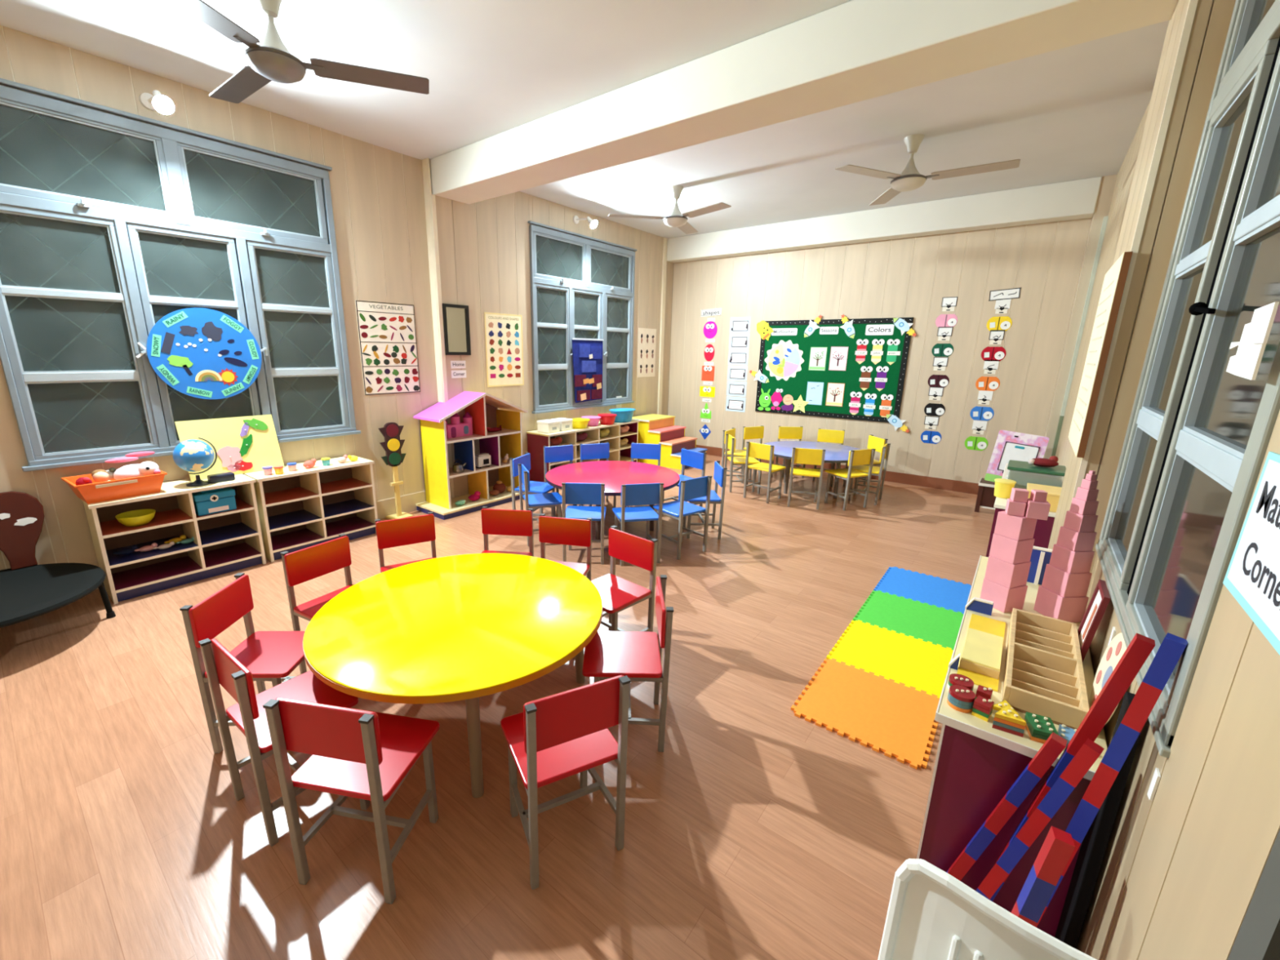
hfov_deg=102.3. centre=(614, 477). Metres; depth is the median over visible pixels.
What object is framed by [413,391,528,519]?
shelf
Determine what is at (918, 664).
foam mat
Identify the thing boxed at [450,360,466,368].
card
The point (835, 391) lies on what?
drawing
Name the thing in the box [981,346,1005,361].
bead
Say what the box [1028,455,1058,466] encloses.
toys
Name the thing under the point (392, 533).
chair
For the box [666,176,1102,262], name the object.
beam
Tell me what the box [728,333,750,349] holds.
card
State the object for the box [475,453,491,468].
toaster
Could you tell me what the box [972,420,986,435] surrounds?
card
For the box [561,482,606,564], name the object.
chair
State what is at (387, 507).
baseboard
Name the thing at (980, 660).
box
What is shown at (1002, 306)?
card
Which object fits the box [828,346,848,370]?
drawing
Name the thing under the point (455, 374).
card
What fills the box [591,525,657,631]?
chair
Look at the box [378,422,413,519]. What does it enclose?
traffic light
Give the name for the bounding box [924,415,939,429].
card
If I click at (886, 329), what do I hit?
card
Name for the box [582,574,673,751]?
chair
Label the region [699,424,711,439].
diamond face
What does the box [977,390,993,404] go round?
card
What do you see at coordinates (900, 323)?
cutout
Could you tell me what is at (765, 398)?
green monster
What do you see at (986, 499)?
stool
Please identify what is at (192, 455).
desk globe
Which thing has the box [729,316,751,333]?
card
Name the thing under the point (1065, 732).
stack
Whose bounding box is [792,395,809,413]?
star face
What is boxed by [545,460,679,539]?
round table
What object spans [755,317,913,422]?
display board
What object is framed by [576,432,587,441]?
toy
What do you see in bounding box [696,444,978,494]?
baseboard
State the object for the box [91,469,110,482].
doll
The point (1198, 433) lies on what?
window
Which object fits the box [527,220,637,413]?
window
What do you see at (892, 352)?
cutout
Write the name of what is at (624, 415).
tub
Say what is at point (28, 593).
table
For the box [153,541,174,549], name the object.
horse
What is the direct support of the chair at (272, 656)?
on the floor
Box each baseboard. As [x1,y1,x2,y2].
[90,490,426,589]
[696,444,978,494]
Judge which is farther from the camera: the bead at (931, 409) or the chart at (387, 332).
the bead at (931, 409)
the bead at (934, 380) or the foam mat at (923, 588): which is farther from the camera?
the bead at (934, 380)
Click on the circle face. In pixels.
(710, 329)
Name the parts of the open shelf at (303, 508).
panel, panel, panel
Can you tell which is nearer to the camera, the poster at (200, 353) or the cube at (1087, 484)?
the cube at (1087, 484)
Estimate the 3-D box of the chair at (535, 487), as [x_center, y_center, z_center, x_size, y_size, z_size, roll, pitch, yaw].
[-0.692,0.110,4.519,0.330,0.604,0.300,5,15,18]
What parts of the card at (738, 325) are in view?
panel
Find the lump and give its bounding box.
[302,458,316,468]
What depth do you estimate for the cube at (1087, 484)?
1.78 m
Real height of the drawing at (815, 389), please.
0.288 m
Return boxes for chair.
[179,573,305,753]
[198,638,359,846]
[262,697,439,904]
[280,533,354,673]
[374,511,436,573]
[480,506,533,556]
[500,675,631,889]
[509,452,555,516]
[517,463,562,546]
[538,513,592,581]
[542,444,582,514]
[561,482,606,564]
[579,442,616,507]
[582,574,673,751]
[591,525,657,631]
[612,482,663,565]
[626,442,661,509]
[653,475,712,559]
[662,447,706,513]
[683,460,727,539]
[721,427,751,483]
[724,434,759,492]
[740,425,773,478]
[743,441,786,503]
[775,426,805,477]
[786,447,825,509]
[812,428,844,480]
[824,448,875,510]
[842,435,888,491]
[848,443,890,505]
[877,858,1097,959]
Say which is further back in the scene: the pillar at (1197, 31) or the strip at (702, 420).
the strip at (702, 420)
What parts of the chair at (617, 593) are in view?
leg, leg, seat, backrest, seat rail, leg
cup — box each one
[105,467,115,479]
[262,466,272,475]
[273,465,284,475]
[286,462,297,471]
[320,457,330,466]
[506,486,511,492]
[994,478,1016,498]
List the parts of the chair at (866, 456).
leg, seat rail, leg, seat, leg, backrest, leg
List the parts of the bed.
mattress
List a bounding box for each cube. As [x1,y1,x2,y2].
[1033,585,1088,622]
[1041,564,1092,596]
[1048,544,1094,573]
[1056,526,1097,551]
[1062,511,1097,532]
[1069,497,1098,515]
[1075,487,1098,501]
[1080,479,1097,488]
[1085,473,1097,480]
[1088,470,1095,474]
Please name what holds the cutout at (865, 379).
attached to the display board at (796, 386)
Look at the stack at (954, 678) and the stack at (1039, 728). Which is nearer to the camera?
the stack at (1039, 728)
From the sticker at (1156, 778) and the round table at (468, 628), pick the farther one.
the round table at (468, 628)
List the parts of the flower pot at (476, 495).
pot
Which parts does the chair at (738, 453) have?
leg, backrest, seat, leg, leg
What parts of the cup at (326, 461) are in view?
lid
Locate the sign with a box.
[1222,451,1279,655]
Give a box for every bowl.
[115,509,155,526]
[571,417,590,428]
[581,415,600,426]
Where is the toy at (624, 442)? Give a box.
[619,438,627,446]
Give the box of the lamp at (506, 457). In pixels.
[502,453,508,462]
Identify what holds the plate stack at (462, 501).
on the shelf at (482, 407)
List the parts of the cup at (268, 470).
lid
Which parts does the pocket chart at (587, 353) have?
rail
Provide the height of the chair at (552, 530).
0.604 m
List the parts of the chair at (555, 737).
leg, leg, seat, backrest, leg, leg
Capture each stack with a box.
[454,499,465,506]
[946,684,975,712]
[947,673,973,690]
[971,695,994,721]
[974,684,993,699]
[991,700,1018,715]
[991,705,1026,737]
[1023,711,1058,743]
[1057,724,1076,746]
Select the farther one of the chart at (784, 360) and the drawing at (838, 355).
the chart at (784, 360)
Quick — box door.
[1227,829,1279,959]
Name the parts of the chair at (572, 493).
leg, backrest, seat, leg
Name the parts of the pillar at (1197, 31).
panel, panel, panel, panel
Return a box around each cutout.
[749,369,768,382]
[804,315,822,337]
[839,314,854,338]
[848,391,862,414]
[854,338,868,364]
[858,365,872,391]
[862,393,876,416]
[870,338,884,364]
[874,365,888,391]
[879,394,893,417]
[885,338,900,364]
[886,413,909,432]
[893,317,916,337]
[1226,302,1279,380]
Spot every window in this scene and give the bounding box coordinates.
[0,78,360,471]
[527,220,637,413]
[1095,0,1279,758]
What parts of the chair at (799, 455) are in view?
leg, seat, backrest, leg, leg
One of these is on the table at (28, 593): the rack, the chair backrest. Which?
the chair backrest
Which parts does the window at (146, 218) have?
pane, pane, sash, pane, sash, pane, pane, sill, sash, pane, pane, pane, sash, pane, sash, pane, pane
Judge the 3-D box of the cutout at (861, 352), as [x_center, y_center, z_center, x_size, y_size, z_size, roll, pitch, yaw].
[2.978,-1.525,6.219,0.136,0.296,0.005,12,17,37]
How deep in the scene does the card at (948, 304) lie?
5.61 m
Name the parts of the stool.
leg, white trim, white rail, seat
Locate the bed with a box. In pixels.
[486,425,501,431]
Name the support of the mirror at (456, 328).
attached to the wall at (377, 193)
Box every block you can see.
[979,577,1027,613]
[984,555,1031,588]
[989,533,1035,564]
[994,511,1037,540]
[1004,498,1026,516]
[1009,487,1029,502]
[1023,497,1050,519]
[1030,488,1047,502]
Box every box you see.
[191,486,236,515]
[537,419,559,433]
[550,417,573,431]
[956,613,1005,692]
[1026,483,1062,512]
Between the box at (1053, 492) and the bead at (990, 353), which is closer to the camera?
the box at (1053, 492)
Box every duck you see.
[164,534,186,543]
[347,454,358,461]
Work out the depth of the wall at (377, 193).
4.25 m
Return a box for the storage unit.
[986,463,1056,557]
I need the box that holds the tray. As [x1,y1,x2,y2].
[1001,608,1088,729]
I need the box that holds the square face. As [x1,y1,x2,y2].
[701,365,715,381]
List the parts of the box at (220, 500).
handle, lid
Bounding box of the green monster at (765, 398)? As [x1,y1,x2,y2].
[758,388,770,410]
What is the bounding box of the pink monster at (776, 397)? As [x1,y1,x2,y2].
[770,388,782,409]
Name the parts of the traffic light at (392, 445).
post, cross arm, board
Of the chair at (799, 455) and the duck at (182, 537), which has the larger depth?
the chair at (799, 455)
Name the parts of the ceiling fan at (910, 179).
blade, blade, motor, blade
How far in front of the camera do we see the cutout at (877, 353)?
6.11 m
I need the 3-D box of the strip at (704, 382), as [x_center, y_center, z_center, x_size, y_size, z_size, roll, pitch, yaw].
[1.371,-1.398,7.586,0.150,0.045,0.003,12,17,37]
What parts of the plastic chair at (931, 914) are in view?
backrest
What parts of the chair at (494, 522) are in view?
leg, seat, backrest, leg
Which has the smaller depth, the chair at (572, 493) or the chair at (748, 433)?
the chair at (572, 493)
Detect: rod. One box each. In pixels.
[946,732,1066,880]
[975,738,1104,899]
[989,632,1155,901]
[1011,826,1075,927]
[1035,632,1187,927]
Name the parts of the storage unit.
panel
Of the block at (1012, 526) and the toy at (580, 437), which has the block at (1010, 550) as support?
the block at (1012, 526)
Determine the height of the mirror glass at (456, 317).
0.405 m
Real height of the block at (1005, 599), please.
0.098 m
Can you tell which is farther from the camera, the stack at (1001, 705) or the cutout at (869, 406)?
the cutout at (869, 406)
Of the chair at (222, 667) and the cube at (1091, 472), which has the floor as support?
the chair at (222, 667)
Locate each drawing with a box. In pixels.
[805,382,823,404]
[808,346,827,370]
[825,382,844,406]
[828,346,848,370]
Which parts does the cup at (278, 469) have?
lid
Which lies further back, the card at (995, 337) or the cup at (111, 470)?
the card at (995, 337)
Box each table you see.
[0,562,115,627]
[302,553,602,798]
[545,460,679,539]
[763,440,862,497]
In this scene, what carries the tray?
on the shelf at (976, 764)
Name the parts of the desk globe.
meridian arm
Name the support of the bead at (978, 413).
attached to the wall at (907, 277)
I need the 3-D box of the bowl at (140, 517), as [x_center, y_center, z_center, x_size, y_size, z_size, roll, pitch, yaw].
[-2.928,0.251,3.154,0.184,0.071,0.184,12,17,37]
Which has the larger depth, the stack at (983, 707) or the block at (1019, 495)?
the block at (1019, 495)
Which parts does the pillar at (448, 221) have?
panel, panel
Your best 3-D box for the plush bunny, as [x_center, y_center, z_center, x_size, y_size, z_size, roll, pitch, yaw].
[-2.924,-0.055,3.135,0.178,0.185,0.233,12,17,37]
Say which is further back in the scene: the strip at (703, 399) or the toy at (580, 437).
the strip at (703, 399)
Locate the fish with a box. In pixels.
[175,536,194,543]
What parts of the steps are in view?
panel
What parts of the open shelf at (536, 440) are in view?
panel, panel, panel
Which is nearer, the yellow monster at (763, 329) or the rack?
the rack
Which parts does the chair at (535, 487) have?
leg, backrest, seat rail, seat, leg, leg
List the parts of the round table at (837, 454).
leg, leg, leg, leg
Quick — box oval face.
[704,344,714,361]
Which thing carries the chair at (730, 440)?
on the floor
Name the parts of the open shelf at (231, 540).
panel, panel, panel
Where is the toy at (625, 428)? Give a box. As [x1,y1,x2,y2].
[620,425,629,433]
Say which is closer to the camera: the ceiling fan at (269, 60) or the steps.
the ceiling fan at (269, 60)
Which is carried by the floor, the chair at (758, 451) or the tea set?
the chair at (758, 451)
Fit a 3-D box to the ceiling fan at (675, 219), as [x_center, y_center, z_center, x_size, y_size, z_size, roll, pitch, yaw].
[0.711,-2.684,5.101,1.162,0.352,1.190,12,17,37]
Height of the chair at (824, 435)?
0.604 m
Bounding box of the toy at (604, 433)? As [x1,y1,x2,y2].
[600,428,609,437]
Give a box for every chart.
[355,300,420,395]
[484,311,524,386]
[571,337,604,402]
[637,327,656,377]
[764,340,804,380]
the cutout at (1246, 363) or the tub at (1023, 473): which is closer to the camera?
the cutout at (1246, 363)
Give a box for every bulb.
[138,89,174,115]
[573,215,597,228]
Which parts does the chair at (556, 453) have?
leg, leg, backrest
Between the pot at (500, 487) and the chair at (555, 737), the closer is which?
the chair at (555, 737)
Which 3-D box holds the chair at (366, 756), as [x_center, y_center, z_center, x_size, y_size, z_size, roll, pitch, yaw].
[-0.731,0.847,1.526,0.300,0.604,0.330,3,14,10]
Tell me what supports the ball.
in the tub at (113, 489)
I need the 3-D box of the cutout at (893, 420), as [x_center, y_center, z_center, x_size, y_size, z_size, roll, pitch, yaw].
[3.360,-0.645,6.108,0.278,0.206,0.004,11,17,37]
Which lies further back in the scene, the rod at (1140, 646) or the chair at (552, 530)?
the chair at (552, 530)
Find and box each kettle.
[452,458,466,473]
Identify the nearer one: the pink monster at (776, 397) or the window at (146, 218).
the window at (146, 218)
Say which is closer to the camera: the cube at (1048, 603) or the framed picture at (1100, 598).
the framed picture at (1100, 598)
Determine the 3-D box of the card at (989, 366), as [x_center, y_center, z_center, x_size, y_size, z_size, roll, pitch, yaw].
[4.003,-1.183,5.480,0.125,0.148,0.003,12,17,37]
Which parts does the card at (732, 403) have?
panel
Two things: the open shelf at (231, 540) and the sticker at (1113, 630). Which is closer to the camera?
the sticker at (1113, 630)
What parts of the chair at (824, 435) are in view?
backrest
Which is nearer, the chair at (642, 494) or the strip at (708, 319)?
the chair at (642, 494)
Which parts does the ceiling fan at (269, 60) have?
blade, blade, down rod, motor, blade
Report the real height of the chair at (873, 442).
0.604 m
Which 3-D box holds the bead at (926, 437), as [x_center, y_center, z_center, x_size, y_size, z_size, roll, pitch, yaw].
[3.648,-0.470,5.938,0.207,0.146,0.004,12,17,37]
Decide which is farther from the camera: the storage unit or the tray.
the storage unit
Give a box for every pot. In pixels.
[467,491,480,501]
[493,483,506,493]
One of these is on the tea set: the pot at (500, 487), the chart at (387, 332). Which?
the pot at (500, 487)
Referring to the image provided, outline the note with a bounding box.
[616,395,622,408]
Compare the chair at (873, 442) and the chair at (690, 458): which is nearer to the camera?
the chair at (690, 458)
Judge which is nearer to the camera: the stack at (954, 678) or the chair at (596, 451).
the stack at (954, 678)
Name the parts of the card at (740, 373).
panel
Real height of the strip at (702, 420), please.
0.045 m
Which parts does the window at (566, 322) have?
pane, sash, pane, pane, sash, pane, sill, pane, pane, sash, pane, sash, pane, pane, pane, sash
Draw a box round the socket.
[152,89,161,96]
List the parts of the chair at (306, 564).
leg, seat rail, backrest, seat, leg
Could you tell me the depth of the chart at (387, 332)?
4.45 m
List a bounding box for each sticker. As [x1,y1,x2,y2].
[1107,626,1115,645]
[1146,767,1160,800]
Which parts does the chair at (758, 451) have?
leg, leg, backrest, seat, leg, leg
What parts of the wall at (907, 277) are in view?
panel, panel, panel, panel, panel, panel, panel, panel, panel, panel, panel, panel, panel, panel, panel, panel, panel, panel, panel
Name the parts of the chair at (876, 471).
leg, leg, seat, seat rail, leg, backrest, leg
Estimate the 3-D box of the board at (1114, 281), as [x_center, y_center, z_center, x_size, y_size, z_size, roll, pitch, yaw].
[1.955,-0.484,2.095,0.024,0.720,0.640,12,17,37]
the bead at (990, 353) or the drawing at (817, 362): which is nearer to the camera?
the bead at (990, 353)
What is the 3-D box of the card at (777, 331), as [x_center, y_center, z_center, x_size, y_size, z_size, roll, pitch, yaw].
[2.220,-1.916,6.749,0.345,0.090,0.003,12,17,37]
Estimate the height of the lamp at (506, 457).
0.092 m
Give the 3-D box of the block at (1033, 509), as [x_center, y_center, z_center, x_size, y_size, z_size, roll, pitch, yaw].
[1.527,0.112,1.863,0.060,0.060,0.060,8,16,27]
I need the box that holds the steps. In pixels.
[631,413,707,470]
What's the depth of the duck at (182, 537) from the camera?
3.35 m
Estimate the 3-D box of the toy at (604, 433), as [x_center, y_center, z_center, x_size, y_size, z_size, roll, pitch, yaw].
[-0.164,-0.571,6.535,0.137,0.100,0.213,12,17,37]
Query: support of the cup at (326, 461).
on the open shelf at (303, 508)
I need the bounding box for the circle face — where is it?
[703,320,717,338]
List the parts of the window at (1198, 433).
sill, pane, pane, pane, sash, pane, pane, sash, pane, pane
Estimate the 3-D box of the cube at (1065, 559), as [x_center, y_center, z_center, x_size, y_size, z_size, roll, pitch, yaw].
[1.652,0.290,1.862,0.080,0.080,0.080,-1,14,-7]
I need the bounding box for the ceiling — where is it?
[0,0,1168,238]
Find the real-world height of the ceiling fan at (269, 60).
0.352 m
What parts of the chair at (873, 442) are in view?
leg, backrest, seat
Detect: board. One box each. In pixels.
[174,414,284,481]
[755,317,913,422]
[984,430,1048,482]
[1054,691,1142,948]
[1068,251,1133,457]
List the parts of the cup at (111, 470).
knob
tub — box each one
[61,470,167,503]
[608,408,635,422]
[1007,459,1066,489]
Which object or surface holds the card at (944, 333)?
attached to the wall at (907, 277)
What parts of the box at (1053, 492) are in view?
lid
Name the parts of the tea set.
plate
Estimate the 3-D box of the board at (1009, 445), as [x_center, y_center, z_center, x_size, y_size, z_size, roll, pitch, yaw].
[3.809,-0.178,4.887,0.419,0.526,0.090,12,17,37]
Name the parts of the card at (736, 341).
panel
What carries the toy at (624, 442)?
on the open shelf at (536, 440)
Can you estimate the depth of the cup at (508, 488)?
5.31 m
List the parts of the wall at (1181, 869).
panel, panel, panel, panel, panel, panel, panel, panel, panel, panel, panel, panel, panel, panel, panel, panel, panel, panel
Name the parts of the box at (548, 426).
lid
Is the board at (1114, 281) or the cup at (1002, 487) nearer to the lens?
the board at (1114, 281)
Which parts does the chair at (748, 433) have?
leg, backrest, leg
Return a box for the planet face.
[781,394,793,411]
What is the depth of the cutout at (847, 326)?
6.26 m
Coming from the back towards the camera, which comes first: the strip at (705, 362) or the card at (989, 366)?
the strip at (705, 362)
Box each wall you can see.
[0,25,673,569]
[667,217,1092,483]
[1055,99,1279,959]
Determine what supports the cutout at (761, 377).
attached to the display board at (796, 386)
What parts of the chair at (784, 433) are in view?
leg, leg, backrest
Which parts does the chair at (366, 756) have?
leg, seat rail, backrest, leg, seat, leg, seat rail, leg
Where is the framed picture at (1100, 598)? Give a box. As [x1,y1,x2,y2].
[1077,579,1110,662]
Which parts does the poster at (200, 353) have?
tree crown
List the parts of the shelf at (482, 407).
panel, panel, board, panel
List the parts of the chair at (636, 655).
leg, seat, seat rail, leg, backrest, leg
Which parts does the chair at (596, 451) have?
backrest, leg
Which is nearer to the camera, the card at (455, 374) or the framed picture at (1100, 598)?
the framed picture at (1100, 598)
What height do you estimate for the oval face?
0.244 m
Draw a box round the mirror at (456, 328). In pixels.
[442,303,471,355]
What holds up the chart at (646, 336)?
attached to the wall at (377, 193)
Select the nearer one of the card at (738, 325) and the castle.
the castle
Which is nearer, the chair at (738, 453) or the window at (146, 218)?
the window at (146, 218)
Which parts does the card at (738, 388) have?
panel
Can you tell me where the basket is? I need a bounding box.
[597,413,617,425]
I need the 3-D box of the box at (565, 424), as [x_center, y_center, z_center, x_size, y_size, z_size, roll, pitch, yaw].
[-0.619,-0.625,5.998,0.190,0.125,0.190,12,17,37]
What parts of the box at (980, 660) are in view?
lid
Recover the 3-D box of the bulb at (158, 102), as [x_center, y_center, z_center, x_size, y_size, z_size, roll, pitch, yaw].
[-2.669,-2.190,2.999,0.311,0.168,0.100,12,17,37]
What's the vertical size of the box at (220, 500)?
0.150 m
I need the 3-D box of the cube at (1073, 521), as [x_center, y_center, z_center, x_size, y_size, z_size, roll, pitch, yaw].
[1.654,0.153,1.828,0.060,0.060,0.060,-1,14,-6]
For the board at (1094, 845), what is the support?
on the floor
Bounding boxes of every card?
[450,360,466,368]
[451,369,466,377]
[701,307,721,316]
[725,395,746,412]
[726,381,746,396]
[727,365,747,381]
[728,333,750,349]
[728,349,748,364]
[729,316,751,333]
[771,328,797,335]
[819,326,839,334]
[865,324,893,335]
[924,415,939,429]
[928,386,943,400]
[932,356,948,370]
[937,326,953,340]
[941,296,957,311]
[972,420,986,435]
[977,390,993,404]
[983,360,999,373]
[988,287,1021,301]
[988,329,1004,344]
[994,298,1011,313]
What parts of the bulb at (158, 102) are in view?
holder plate, bracket arm, bulb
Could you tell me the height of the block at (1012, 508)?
0.050 m
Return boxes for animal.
[337,454,347,462]
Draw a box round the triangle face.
[700,403,711,418]
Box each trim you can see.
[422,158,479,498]
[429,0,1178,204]
[657,237,667,414]
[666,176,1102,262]
[1043,174,1117,458]
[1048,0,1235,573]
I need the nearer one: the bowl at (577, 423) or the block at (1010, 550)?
the block at (1010, 550)
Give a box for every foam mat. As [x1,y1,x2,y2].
[791,657,939,768]
[826,619,953,697]
[853,590,963,649]
[873,566,971,613]
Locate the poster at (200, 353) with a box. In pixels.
[136,307,261,399]
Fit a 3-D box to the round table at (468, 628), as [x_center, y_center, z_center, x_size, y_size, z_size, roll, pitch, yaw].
[-0.630,0.756,2.195,1.154,0.466,1.154,12,17,37]
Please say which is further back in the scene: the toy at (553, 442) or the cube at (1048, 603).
the toy at (553, 442)
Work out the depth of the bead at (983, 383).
5.52 m
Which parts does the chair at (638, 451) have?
backrest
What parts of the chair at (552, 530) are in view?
leg, backrest, seat, leg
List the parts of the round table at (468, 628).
leg, leg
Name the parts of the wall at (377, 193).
panel, panel, panel, panel, panel, panel, panel, panel, panel, panel, panel, panel, panel, panel, panel, panel, panel, panel, panel, panel, panel, panel, panel, panel, panel, panel, panel, panel, panel, panel, panel, panel, panel, panel, panel, panel, panel, panel, panel, panel, panel, panel, panel, panel, panel, panel, panel, panel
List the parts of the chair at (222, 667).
leg, backrest, leg, seat rail, seat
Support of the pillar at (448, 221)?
attached to the wall at (377, 193)
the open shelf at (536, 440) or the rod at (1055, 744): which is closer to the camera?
the rod at (1055, 744)
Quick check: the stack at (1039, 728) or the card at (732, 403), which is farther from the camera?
the card at (732, 403)
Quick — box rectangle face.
[699,386,715,397]
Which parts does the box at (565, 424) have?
lid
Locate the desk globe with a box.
[172,437,235,486]
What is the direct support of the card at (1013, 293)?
attached to the wall at (907, 277)
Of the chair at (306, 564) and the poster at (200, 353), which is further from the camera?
the poster at (200, 353)
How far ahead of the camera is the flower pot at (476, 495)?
4.99 m
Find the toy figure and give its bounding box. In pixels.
[134,542,157,551]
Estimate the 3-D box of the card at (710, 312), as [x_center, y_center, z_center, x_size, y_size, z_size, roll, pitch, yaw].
[1.377,-2.366,7.353,0.330,0.110,0.003,12,17,37]
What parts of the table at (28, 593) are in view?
leg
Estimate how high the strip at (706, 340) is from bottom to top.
0.045 m
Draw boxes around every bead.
[920,430,941,444]
[924,403,945,416]
[927,374,949,387]
[931,343,953,356]
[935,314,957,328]
[964,435,987,450]
[969,405,994,421]
[975,376,999,391]
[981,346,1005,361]
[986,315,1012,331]
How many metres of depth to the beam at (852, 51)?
2.62 m
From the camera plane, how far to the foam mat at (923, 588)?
3.38 m
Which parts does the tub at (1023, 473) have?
lid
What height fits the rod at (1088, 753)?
0.713 m
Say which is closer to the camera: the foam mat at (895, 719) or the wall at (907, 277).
the foam mat at (895, 719)
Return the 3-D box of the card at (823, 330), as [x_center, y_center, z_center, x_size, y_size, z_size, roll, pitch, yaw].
[2.666,-1.835,6.403,0.225,0.090,0.003,12,17,37]
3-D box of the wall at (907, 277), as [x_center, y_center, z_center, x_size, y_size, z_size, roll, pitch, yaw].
[2.751,-1.610,6.540,4.700,3.070,0.200,12,17,37]
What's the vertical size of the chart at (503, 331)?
0.740 m
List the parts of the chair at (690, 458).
leg, seat, backrest, leg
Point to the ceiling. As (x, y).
(491, 68)
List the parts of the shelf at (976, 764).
panel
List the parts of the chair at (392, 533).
leg, backrest, seat, leg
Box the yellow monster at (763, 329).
[756,320,773,340]
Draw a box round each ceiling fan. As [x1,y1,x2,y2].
[168,0,429,103]
[608,185,731,234]
[835,133,1020,205]
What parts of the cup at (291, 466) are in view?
lid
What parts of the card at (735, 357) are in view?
panel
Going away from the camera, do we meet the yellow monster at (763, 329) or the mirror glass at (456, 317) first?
the mirror glass at (456, 317)
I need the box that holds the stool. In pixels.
[974,477,995,512]
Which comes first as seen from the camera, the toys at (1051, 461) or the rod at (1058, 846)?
the rod at (1058, 846)
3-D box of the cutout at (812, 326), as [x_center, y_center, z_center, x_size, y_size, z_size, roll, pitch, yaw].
[2.507,-1.920,6.508,0.206,0.278,0.004,11,17,37]
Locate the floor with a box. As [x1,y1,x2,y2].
[0,454,995,959]
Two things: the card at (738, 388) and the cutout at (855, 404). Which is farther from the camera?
the card at (738, 388)
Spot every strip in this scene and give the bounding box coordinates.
[701,418,710,422]
[702,381,712,385]
[702,398,711,402]
[704,361,713,365]
[705,338,715,342]
[707,317,715,321]
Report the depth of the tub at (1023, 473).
3.44 m
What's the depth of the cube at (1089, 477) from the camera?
1.78 m
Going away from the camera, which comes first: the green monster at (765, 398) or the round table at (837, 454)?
the round table at (837, 454)
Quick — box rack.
[1026,546,1052,585]
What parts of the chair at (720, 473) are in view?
leg, leg, seat, seat rail, leg, backrest, leg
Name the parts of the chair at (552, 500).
leg, backrest, leg, seat, seat rail, leg, leg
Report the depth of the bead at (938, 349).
5.72 m
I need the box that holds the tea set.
[488,480,511,495]
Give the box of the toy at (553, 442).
[550,436,562,446]
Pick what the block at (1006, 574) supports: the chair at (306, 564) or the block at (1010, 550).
the block at (1010, 550)
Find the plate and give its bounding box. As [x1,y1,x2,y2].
[1088,632,1126,724]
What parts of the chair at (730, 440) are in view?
leg, backrest, leg, seat, seat rail, leg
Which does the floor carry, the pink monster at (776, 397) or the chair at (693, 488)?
the chair at (693, 488)
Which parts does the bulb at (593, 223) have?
holder plate, bulb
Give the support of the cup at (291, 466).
on the open shelf at (303, 508)
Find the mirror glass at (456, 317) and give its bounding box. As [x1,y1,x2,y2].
[445,306,467,351]
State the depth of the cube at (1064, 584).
1.85 m
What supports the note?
attached to the wall at (377, 193)
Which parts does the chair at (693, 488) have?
leg, seat rail, seat, leg, backrest, leg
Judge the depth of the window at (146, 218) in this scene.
3.20 m
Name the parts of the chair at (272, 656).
leg, backrest, seat rail, leg, seat, leg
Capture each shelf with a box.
[81,473,266,604]
[242,455,377,562]
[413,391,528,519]
[526,419,639,482]
[916,555,1107,937]
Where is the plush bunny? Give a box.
[105,451,160,479]
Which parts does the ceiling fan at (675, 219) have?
blade, motor, blade, blade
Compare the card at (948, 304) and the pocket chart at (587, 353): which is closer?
the card at (948, 304)
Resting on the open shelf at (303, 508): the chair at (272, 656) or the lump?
the lump
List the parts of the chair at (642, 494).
leg, leg, seat, backrest, leg, leg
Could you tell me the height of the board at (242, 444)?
0.396 m
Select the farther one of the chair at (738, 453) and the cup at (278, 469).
the chair at (738, 453)
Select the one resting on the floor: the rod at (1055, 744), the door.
the rod at (1055, 744)
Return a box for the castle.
[444,412,472,438]
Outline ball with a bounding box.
[75,476,92,485]
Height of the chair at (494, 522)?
0.604 m
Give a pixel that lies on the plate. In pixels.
(1117, 647)
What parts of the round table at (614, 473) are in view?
leg, leg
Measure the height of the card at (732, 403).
0.208 m
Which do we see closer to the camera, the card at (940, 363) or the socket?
the socket
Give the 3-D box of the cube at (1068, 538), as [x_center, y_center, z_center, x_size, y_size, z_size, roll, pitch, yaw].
[1.653,0.216,1.844,0.070,0.070,0.070,0,14,-5]
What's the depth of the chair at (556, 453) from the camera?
4.99 m

